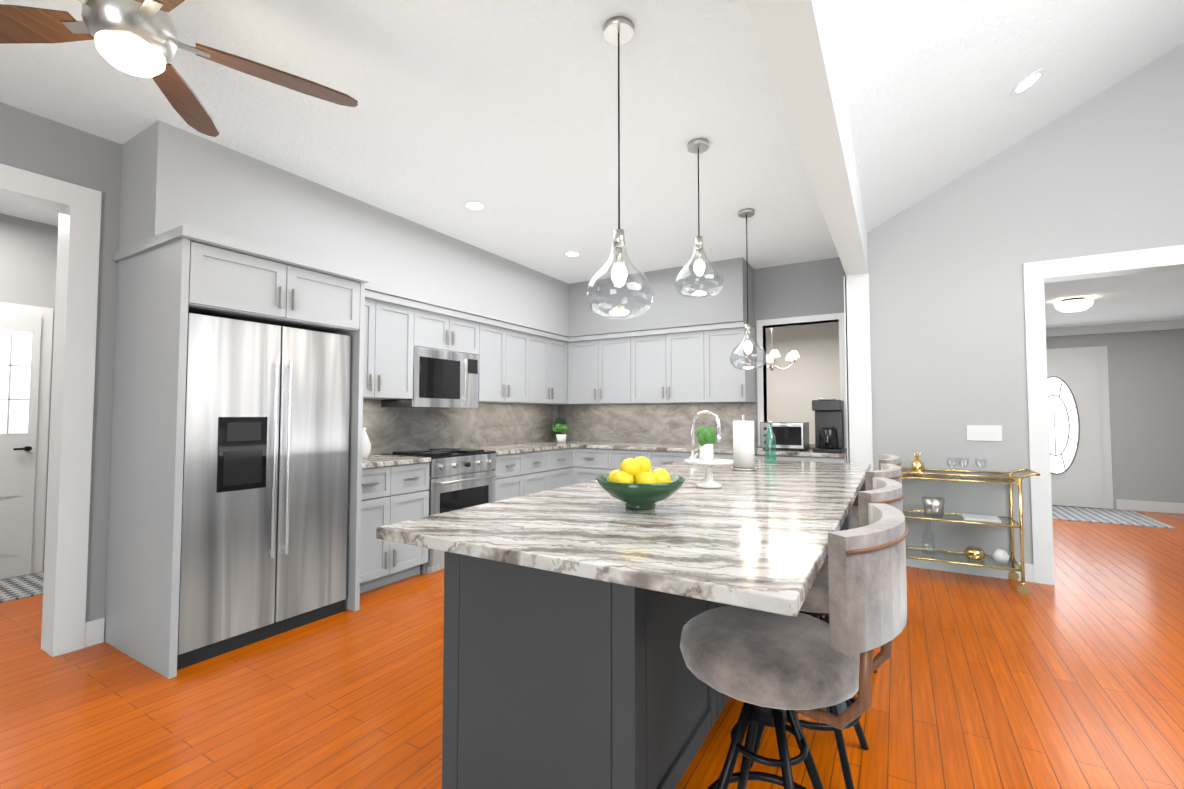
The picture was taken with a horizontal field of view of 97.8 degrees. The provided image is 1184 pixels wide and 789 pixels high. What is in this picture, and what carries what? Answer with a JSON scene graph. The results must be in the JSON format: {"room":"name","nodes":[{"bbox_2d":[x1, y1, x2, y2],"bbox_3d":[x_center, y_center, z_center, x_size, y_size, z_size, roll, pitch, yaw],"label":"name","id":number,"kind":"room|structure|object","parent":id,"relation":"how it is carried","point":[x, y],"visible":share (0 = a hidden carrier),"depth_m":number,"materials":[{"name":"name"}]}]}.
{"room":"kitchen","nodes":[
{"label":"kitchen","id":0,"kind":"room"},
{"bbox_2d":[0,213,57,570],"bbox_3d":[-4.436,0.016,4.188,0.150,2.780,8.650,-1,-3,31],"label":"wall","id":1,"kind":"structure","parent":0,"point":[28,257],"depth_m":4.09,"materials":[{"name":"grey paint"}]},
{"bbox_2d":[0,302,52,578],"bbox_3d":[-4.465,0.344,3.872,0.102,2.100,0.560,-1,-3,31],"label":"hall door","id":2,"kind":"structure","parent":1,"relation":"in","point":[25,349],"depth_m":4.00,"materials":[{"name":"white wood"}]},
{"bbox_2d":[0,102,557,630],"bbox_3d":[-2.628,-0.026,3.120,0.150,2.780,8.650,-1,-3,31],"label":"wall","id":3,"kind":"structure","parent":0,"point":[44,146],"depth_m":2.83,"materials":[{"name":"grey paint"}]},
{"bbox_2d":[0,163,101,656],"bbox_3d":[-3.110,0.096,2.299,0.190,2.470,1.275,-1,-3,31],"label":"trim","id":4,"kind":"structure","parent":3,"relation":"attached to","point":[77,208],"depth_m":2.74,"materials":[{"name":"white"}]},
{"bbox_2d":[363,290,418,399],"bbox_3d":[-1.801,-0.363,3.966,0.420,0.780,0.715,-1,-3,31],"label":"upper cabinet","id":5,"kind":"object","parent":3,"relation":"attached to","point":[389,321],"depth_m":3.97,"materials":[{"name":"grey paint"}]},
{"bbox_2d":[415,302,482,357],"bbox_3d":[-1.426,-0.553,4.609,0.420,0.350,0.760,-1,-3,31],"label":"upper cabinet","id":6,"kind":"object","parent":3,"relation":"attached to","point":[438,328],"depth_m":4.48,"materials":[{"name":"grey paint"}]},
{"bbox_2d":[381,346,478,407],"bbox_3d":[-1.401,-0.129,4.577,0.447,0.490,0.744,-1,-3,31],"label":"microwave","id":7,"kind":"object","parent":6,"relation":"attached to","point":[445,379],"visible":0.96,"depth_m":4.42,"materials":[{"name":"silver metal"}]},
{"bbox_2d":[363,399,552,454],"bbox_3d":[-1.328,0.304,5.142,0.012,0.457,3.265,-1,-3,31],"label":"backsplash","id":8,"kind":"structure","parent":3,"relation":"attached to","point":[390,429],"depth_m":5.08,"materials":[{"name":"stone"}]},
{"bbox_2d":[478,318,534,403],"bbox_3d":[-1.026,-0.311,5.278,0.420,0.780,0.814,-1,-3,31],"label":"upper cabinet","id":9,"kind":"object","parent":3,"relation":"attached to","point":[520,365],"depth_m":5.16,"materials":[{"name":"grey paint"}]},
{"bbox_2d":[535,330,570,404],"bbox_3d":[-0.668,-0.287,5.882,0.420,0.780,0.814,-1,-3,31],"label":"upper cabinet","id":10,"kind":"object","parent":3,"relation":"attached to","point":[551,350],"depth_m":5.82,"materials":[{"name":"grey paint"}]},
{"bbox_2d":[118,120,754,336],"bbox_3d":[-0.482,-1.062,4.187,2.500,0.625,4.400,-1,-3,31],"label":"soffit","id":11,"kind":"structure","parent":0,"point":[172,177],"depth_m":3.82,"materials":[{"name":"grey paint"}]},
{"bbox_2d":[0,0,1183,283],"bbox_3d":[1.118,-2.686,3.421,10.900,2.560,12.800,-1,-3,31],"label":"ceiling","id":12,"kind":"structure","parent":0,"point":[505,112],"depth_m":2.74,"materials":[{"name":"white paint"}]},
{"bbox_2d":[0,0,357,136],"bbox_3d":[-1.430,-1.256,1.615,1.248,0.439,1.281,-1,-3,31],"label":"ceiling fan","id":13,"kind":"object","parent":12,"relation":"hanging from","point":[138,38],"visible":1,"depth_m":1.64,"materials":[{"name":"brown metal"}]},
{"bbox_2d":[463,201,486,210],"bbox_3d":[-0.861,-1.386,3.796,0.168,0.009,0.168,-1,-2,22],"label":"recessed light","id":14,"kind":"object","parent":12,"relation":"in","point":[475,205],"depth_m":3.78,"materials":[{"name":"white plastic"}]},
{"bbox_2d":[563,251,580,256],"bbox_3d":[-0.189,-1.341,4.931,0.168,0.009,0.168,-1,-2,22],"label":"recessed light","id":15,"kind":"object","parent":12,"relation":"in","point":[568,253],"depth_m":4.91,"materials":[{"name":"white"}]},
{"bbox_2d":[585,16,653,318],"bbox_3d":[0.106,-0.879,2.030,0.263,1.159,0.266,-1,-3,31],"label":"pendant light","id":16,"kind":"object","parent":12,"relation":"hanging from","point":[618,30],"visible":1,"depth_m":2.02,"materials":[{"name":"clear glass"}]},
{"bbox_2d":[675,138,722,298],"bbox_3d":[0.603,-0.985,2.914,0.263,0.879,0.266,-1,-3,31],"label":"pendant light","id":17,"kind":"object","parent":12,"relation":"hanging from","point":[697,145],"visible":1,"depth_m":2.90,"materials":[{"name":"clear glass"}]},
{"bbox_2d":[730,208,766,369],"bbox_3d":[1.169,-0.786,3.885,0.263,1.199,0.266,-1,-3,31],"label":"pendant light","id":18,"kind":"object","parent":12,"relation":"hanging from","point":[746,214],"visible":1,"depth_m":3.87,"materials":[{"name":"clear glass"}]},
{"bbox_2d":[766,328,799,370],"bbox_3d":[2.432,-0.789,6.986,0.735,0.949,0.723,-1,-3,31],"label":"dining chandelier","id":19,"kind":"object","parent":12,"relation":"hanging from","point":[790,357],"visible":0.6,"depth_m":6.84,"materials":[{"name":"silver metal"}]},
{"bbox_2d":[1011,69,1044,95],"bbox_3d":[2.673,-1.913,3.168,0.162,0.085,0.178,-1,-2,22],"label":"recessed light","id":20,"kind":"object","parent":12,"relation":"in","point":[1027,82],"visible":1,"depth_m":3.09,"materials":[{"name":"white plastic"}]},
{"bbox_2d":[0,505,1183,788],"bbox_3d":[1.118,1.400,3.259,10.900,0.060,12.800,-1,-3,31],"label":"floor","id":21,"kind":"structure","parent":0,"point":[1072,677],"depth_m":2.25,"materials":[{"name":"orange wood"}]},
{"bbox_2d":[0,572,43,602],"bbox_3d":[-4.140,1.380,3.651,0.650,0.012,0.680,-1,-3,31],"label":"rug","id":22,"kind":"object","parent":21,"relation":"on","point":[16,588],"visible":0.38,"depth_m":3.68,"materials":[{"name":"grey fabric"}]},
{"bbox_2d":[104,225,369,678],"bbox_3d":[-2.062,0.287,3.080,0.847,2.150,1.020,-1,-3,31],"label":"surround","id":23,"kind":"object","parent":21,"relation":"on","point":[168,281],"visible":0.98,"depth_m":2.70,"materials":[{"name":"grey paint"}]},
{"bbox_2d":[177,313,350,669],"bbox_3d":[-2.069,0.487,3.088,0.745,1.752,0.890,-1,-3,31],"label":"refrigerator","id":24,"kind":"object","parent":21,"relation":"on","point":[264,504],"visible":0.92,"depth_m":2.84,"materials":[{"name":"silver metal"}]},
{"bbox_2d":[360,462,429,592],"bbox_3d":[-1.715,0.957,3.863,0.619,0.874,0.716,-1,-3,31],"label":"base cabinet","id":25,"kind":"object","parent":21,"relation":"on","point":[394,494],"depth_m":3.72,"materials":[{"name":"grey paint"}]},
{"bbox_2d":[362,454,430,468],"bbox_3d":[-1.707,0.501,3.875,0.640,0.035,0.713,-1,-3,31],"label":"countertop","id":26,"kind":"structure","parent":25,"relation":"on","point":[375,460],"depth_m":3.83,"materials":[{"name":"stone"}]},
{"bbox_2d":[362,427,370,458],"bbox_3d":[-1.740,0.367,3.910,0.130,0.235,0.130,-1,-3,31],"label":"vase","id":27,"kind":"object","parent":26,"relation":"on","point":[366,447],"visible":0.52,"depth_m":3.88,"materials":[{"name":"white ceramic"}]},
{"bbox_2d":[382,448,496,573],"bbox_3d":[-1.301,0.953,4.476,0.678,0.930,0.744,-1,-3,31],"label":"range","id":28,"kind":"object","parent":21,"relation":"on","point":[459,478],"visible":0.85,"depth_m":4.27,"materials":[{"name":"silver metal"}]},
{"bbox_2d":[492,450,551,500],"bbox_3d":[-0.919,1.010,5.210,0.619,0.874,0.895,-1,-3,31],"label":"base cabinet","id":29,"kind":"object","parent":21,"relation":"on","point":[518,474],"depth_m":5.02,"materials":[{"name":"grey paint"}]},
{"bbox_2d":[461,442,572,454],"bbox_3d":[-0.818,0.561,5.377,0.640,0.035,1.253,-1,-3,31],"label":"countertop","id":30,"kind":"structure","parent":29,"relation":"on","point":[535,446],"depth_m":5.26,"materials":[{"name":"stone"}]},
{"bbox_2d":[552,448,571,488],"bbox_3d":[-0.617,1.030,5.720,0.619,0.874,0.511,-1,-3,31],"label":"base cabinet","id":31,"kind":"object","parent":21,"relation":"on","point":[561,458],"depth_m":5.62,"materials":[{"name":"grey paint"}]},
{"bbox_2d":[572,448,599,484],"bbox_3d":[0.158,1.038,5.919,0.513,0.874,0.620,-1,-3,31],"label":"base cabinet","id":32,"kind":"object","parent":21,"relation":"on","point":[590,464],"depth_m":5.72,"materials":[{"name":"grey paint"}]},
{"bbox_2d":[538,441,846,457],"bbox_3d":[0.854,0.566,5.512,3.382,0.035,0.644,-1,-3,31],"label":"countertop","id":33,"kind":"structure","parent":32,"relation":"on","point":[808,452],"depth_m":5.24,"materials":[{"name":"stone"}]},
{"bbox_2d":[551,417,568,442],"bbox_3d":[-0.353,0.427,6.245,0.338,0.300,0.467,-1,-3,31],"label":"potted plant","id":34,"kind":"object","parent":33,"relation":"on","point":[559,428],"visible":1,"depth_m":6.07,"materials":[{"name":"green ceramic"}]},
{"bbox_2d":[760,422,809,450],"bbox_3d":[1.856,0.397,4.971,0.390,0.259,0.372,-1,-3,31],"label":"microwave","id":35,"kind":"object","parent":33,"relation":"on","point":[791,435],"visible":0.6,"depth_m":4.82,"materials":[{"name":"silver plastic"}]},
{"bbox_2d":[812,398,844,452],"bbox_3d":[2.112,0.274,4.613,0.230,0.476,0.299,-1,-3,31],"label":"coffee maker","id":36,"kind":"object","parent":33,"relation":"on","point":[829,425],"visible":0.98,"depth_m":4.55,"materials":[{"name":"black plastic"}]},
{"bbox_2d":[600,449,683,475],"bbox_3d":[0.727,1.025,5.582,1.030,0.874,0.620,-1,-3,31],"label":"base cabinet","id":37,"kind":"object","parent":21,"relation":"on","point":[610,459],"depth_m":5.43,"materials":[{"name":"grey paint"}]},
{"bbox_2d":[442,469,869,788],"bbox_3d":[0.666,0.906,2.564,1.160,0.874,2.670,-1,-3,31],"label":"kitchen island","id":38,"kind":"object","parent":21,"relation":"on","point":[570,611],"depth_m":1.52,"materials":[{"name":"grey wood"}]},
{"bbox_2d":[376,457,870,616],"bbox_3d":[0.618,0.447,2.500,1.170,0.035,2.960,-1,-3,31],"label":"island countertop","id":39,"kind":"structure","parent":38,"relation":"on","point":[758,540],"depth_m":1.46,"materials":[{"name":"white stone"}]},
{"bbox_2d":[596,456,685,509],"bbox_3d":[0.172,0.312,1.839,0.320,0.180,0.320,-1,-3,31],"label":"fruit bowl","id":40,"kind":"object","parent":39,"relation":"on","point":[636,483],"visible":1,"depth_m":1.76,"materials":[{"name":"green ceramic"}]},
{"bbox_2d":[689,410,721,457],"bbox_3d":[0.774,0.287,3.481,0.224,0.360,0.131,-1,-3,31],"label":"faucet","id":41,"kind":"object","parent":39,"relation":"on","point":[719,435],"visible":0.92,"depth_m":3.47,"materials":[{"name":"silver metal"}]},
{"bbox_2d":[684,427,733,487],"bbox_3d":[0.537,0.285,2.380,0.224,0.277,0.224,-1,-3,31],"label":"cake stand","id":42,"kind":"object","parent":39,"relation":"on","point":[707,460],"visible":1,"depth_m":2.33,"materials":[{"name":"white ceramic"}]},
{"bbox_2d":[731,415,756,470],"bbox_3d":[0.917,0.288,3.120,0.150,0.329,0.150,-1,-3,31],"label":"paper towel holder","id":43,"kind":"object","parent":39,"relation":"on","point":[743,447],"visible":1,"depth_m":3.07,"materials":[{"name":"white paper"}]},
{"bbox_2d":[764,421,775,462],"bbox_3d":[1.236,0.327,3.581,0.074,0.289,0.076,-1,-3,31],"label":"water bottle","id":44,"kind":"object","parent":39,"relation":"on","point":[770,445],"visible":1,"depth_m":3.56,"materials":[{"name":"green glass"}]},
{"bbox_2d":[684,452,779,459],"bbox_3d":[1.519,1.006,5.114,1.030,0.874,0.620,-1,-3,31],"label":"base cabinet","id":45,"kind":"object","parent":21,"relation":"on","point":[686,454],"depth_m":4.92,"materials":[{"name":"grey paint"}]},
{"bbox_2d":[680,503,908,788],"bbox_3d":[0.494,0.795,1.309,0.544,1.004,0.497,-2,-3,38],"label":"bar stool","id":46,"kind":"object","parent":21,"relation":"on","point":[769,669],"visible":0.98,"depth_m":1.17,"materials":[{"name":"fabric"}]},
{"bbox_2d":[780,456,846,462],"bbox_3d":[2.092,0.993,4.776,0.520,0.874,0.620,-1,-3,31],"label":"base cabinet","id":47,"kind":"object","parent":21,"relation":"on","point":[788,458],"depth_m":4.52,"materials":[{"name":"grey paint"}]},
{"bbox_2d":[750,477,904,788],"bbox_3d":[0.827,0.817,1.871,0.544,1.004,0.497,-2,-3,34],"label":"bar stool","id":48,"kind":"object","parent":21,"relation":"on","point":[890,492],"visible":0.21,"depth_m":1.70,"materials":[{"name":"fabric"}]},
{"bbox_2d":[823,464,902,694],"bbox_3d":[1.171,0.840,2.454,0.545,1.004,0.497,-2,-3,37],"label":"bar stool","id":49,"kind":"object","parent":21,"relation":"on","point":[892,471],"visible":0.08,"depth_m":2.21,"materials":[{"name":"fabric"}]},
{"bbox_2d":[850,454,901,527],"bbox_3d":[1.516,0.863,3.035,0.544,1.004,0.497,-1,-3,29],"label":"bar stool","id":50,"kind":"object","parent":21,"relation":"on","point":[882,459],"visible":0.19,"depth_m":2.86,"materials":[{"name":"fabric"}]},
{"bbox_2d":[901,467,1039,594],"bbox_3d":[2.798,0.975,3.909,0.873,0.840,0.378,-1,-3,31],"label":"bar cart","id":51,"kind":"object","parent":21,"relation":"on","point":[1022,588],"visible":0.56,"depth_m":3.84,"materials":[{"name":"gold metal"}]},
{"bbox_2d":[910,452,1009,563],"bbox_3d":[2.779,0.838,3.926,0.605,0.785,0.200,-1,-3,31],"label":"decorations","id":52,"kind":"object","parent":51,"relation":"on","point":[933,506],"visible":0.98,"depth_m":3.93,"materials":[{"name":"gold metal"}]},
{"bbox_2d":[1052,505,1174,528],"bbox_3d":[6.041,1.492,6.476,1.400,0.012,1.150,-1,-3,31],"label":"rug","id":53,"kind":"object","parent":21,"relation":"on","point":[1110,516],"visible":0.64,"depth_m":6.25,"materials":[{"name":"grey fabric"}]},
{"bbox_2d":[587,257,846,448],"bbox_3d":[1.067,0.083,5.870,3.410,2.780,0.150,-1,-3,31],"label":"wall","id":54,"kind":"structure","parent":0,"point":[810,288],"depth_m":5.23,"materials":[{"name":"grey paint"}]},
{"bbox_2d":[568,332,623,404],"bbox_3d":[0.191,-0.280,6.068,0.908,0.780,0.420,-1,-3,31],"label":"upper cabinet","id":55,"kind":"object","parent":54,"relation":"attached to","point":[595,362],"depth_m":5.90,"materials":[{"name":"grey paint"}]},
{"bbox_2d":[558,403,757,446],"bbox_3d":[0.645,0.339,6.012,2.499,0.457,0.012,-1,-3,31],"label":"backsplash","id":56,"kind":"structure","parent":54,"relation":"attached to","point":[623,423],"depth_m":5.98,"materials":[{"name":"stone"}]},
{"bbox_2d":[624,326,703,403],"bbox_3d":[0.892,-0.296,5.654,0.939,0.780,0.420,-1,-3,31],"label":"upper cabinet","id":57,"kind":"object","parent":54,"relation":"attached to","point":[690,364],"depth_m":5.51,"materials":[{"name":"grey paint"}]},
{"bbox_2d":[696,322,755,402],"bbox_3d":[1.403,-0.308,5.352,0.469,0.780,0.420,-1,-3,31],"label":"upper cabinet","id":58,"kind":"object","parent":54,"relation":"attached to","point":[717,381],"depth_m":5.19,"materials":[{"name":"grey paint"}]},
{"bbox_2d":[756,313,846,447],"bbox_3d":[2.130,-0.127,5.249,0.840,1.310,0.172,-1,-3,31],"label":"trim","id":59,"kind":"structure","parent":54,"relation":"attached to","point":[790,321],"depth_m":5.24,"materials":[{"name":"white"}]},
{"bbox_2d":[766,322,839,444],"bbox_3d":[1.843,0.216,9.243,5.510,2.780,0.150,-1,-3,31],"label":"wall","id":60,"kind":"structure","parent":0,"point":[803,381],"depth_m":8.24,"materials":[{"name":"grey paint"}]},
{"bbox_2d":[745,0,867,275],"bbox_3d":[0.318,-1.381,1.140,0.170,0.410,8.150,-1,-3,31],"label":"header beam","id":61,"kind":"structure","parent":0,"point":[797,40],"depth_m":2.09,"materials":[{"name":"white paint"}]},
{"bbox_2d":[867,43,1183,563],"bbox_3d":[4.544,-1.281,3.285,4.920,5.300,0.150,-1,-3,31],"label":"wall","id":62,"kind":"structure","parent":0,"point":[1101,173],"depth_m":4.01,"materials":[{"name":"grey paint"}]},
{"bbox_2d":[844,273,872,470],"bbox_3d":[2.428,0.195,4.665,0.195,2.460,0.530,-1,-3,31],"label":"column","id":63,"kind":"structure","parent":62,"relation":"attached to","point":[858,371],"depth_m":4.45,"materials":[{"name":"white paint"}]},
{"bbox_2d":[906,550,1033,581],"bbox_3d":[2.834,1.338,4.097,1.034,0.130,0.015,-1,-3,31],"label":"baseboard","id":64,"kind":"structure","parent":62,"relation":"attached to","point":[966,569],"depth_m":4.03,"materials":[{"name":"white"}]},
{"bbox_2d":[966,425,1001,440],"bbox_3d":[3.047,0.299,4.015,0.219,0.119,0.011,-1,-3,31],"label":"switch plate","id":65,"kind":"object","parent":62,"relation":"attached to","point":[984,432],"visible":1,"depth_m":4.01,"materials":[{"name":"white plastic"}]},
{"bbox_2d":[1023,245,1183,584],"bbox_3d":[3.853,0.189,3.636,1.236,2.390,0.190,-1,-3,31],"label":"trim","id":66,"kind":"structure","parent":62,"relation":"attached to","point":[1037,275],"depth_m":3.82,"materials":[{"name":"white"}]},
{"bbox_2d":[1044,269,1183,328],"bbox_3d":[5.766,-1.019,5.343,4.920,0.060,4.650,-1,-3,31],"label":"ceiling","id":67,"kind":"structure","parent":0,"point":[1143,297],"depth_m":5.32,"materials":[{"name":"white paint"}]},
{"bbox_2d":[1054,297,1093,311],"bbox_3d":[4.998,-0.923,5.357,0.295,0.129,0.300,-1,-3,31],"label":"ceiling light","id":68,"kind":"object","parent":67,"relation":"attached to","point":[1076,304],"visible":1,"depth_m":5.28,"materials":[{"name":"white glass"}]},
{"bbox_2d":[1046,329,1183,508],"bbox_3d":[6.783,0.298,7.013,4.920,2.440,0.150,-1,-3,31],"label":"wall","id":69,"kind":"structure","parent":0,"point":[1146,382],"depth_m":6.70,"materials":[{"name":"grey paint"}]},
{"bbox_2d":[1046,346,1113,508],"bbox_3d":[6.361,0.441,7.099,1.140,2.160,0.117,-1,-3,31],"label":"front door","id":70,"kind":"structure","parent":69,"relation":"in","point":[1079,428],"depth_m":6.97,"materials":[{"name":"white wood"}]},
{"bbox_2d":[1046,320,1183,336],"bbox_3d":[6.730,-0.870,6.969,4.920,0.110,0.060,-1,-3,31],"label":"crown molding","id":71,"kind":"structure","parent":69,"relation":"attached to","point":[1126,327],"depth_m":6.82,"materials":[{"name":"white wood"}]},
{"bbox_2d":[1116,499,1183,513],"bbox_3d":[7.882,1.422,6.224,2.270,0.130,0.015,-1,-3,31],"label":"baseboard","id":72,"kind":"structure","parent":69,"relation":"attached to","point":[1151,506],"depth_m":6.63,"materials":[{"name":"white wood"}]}
]}

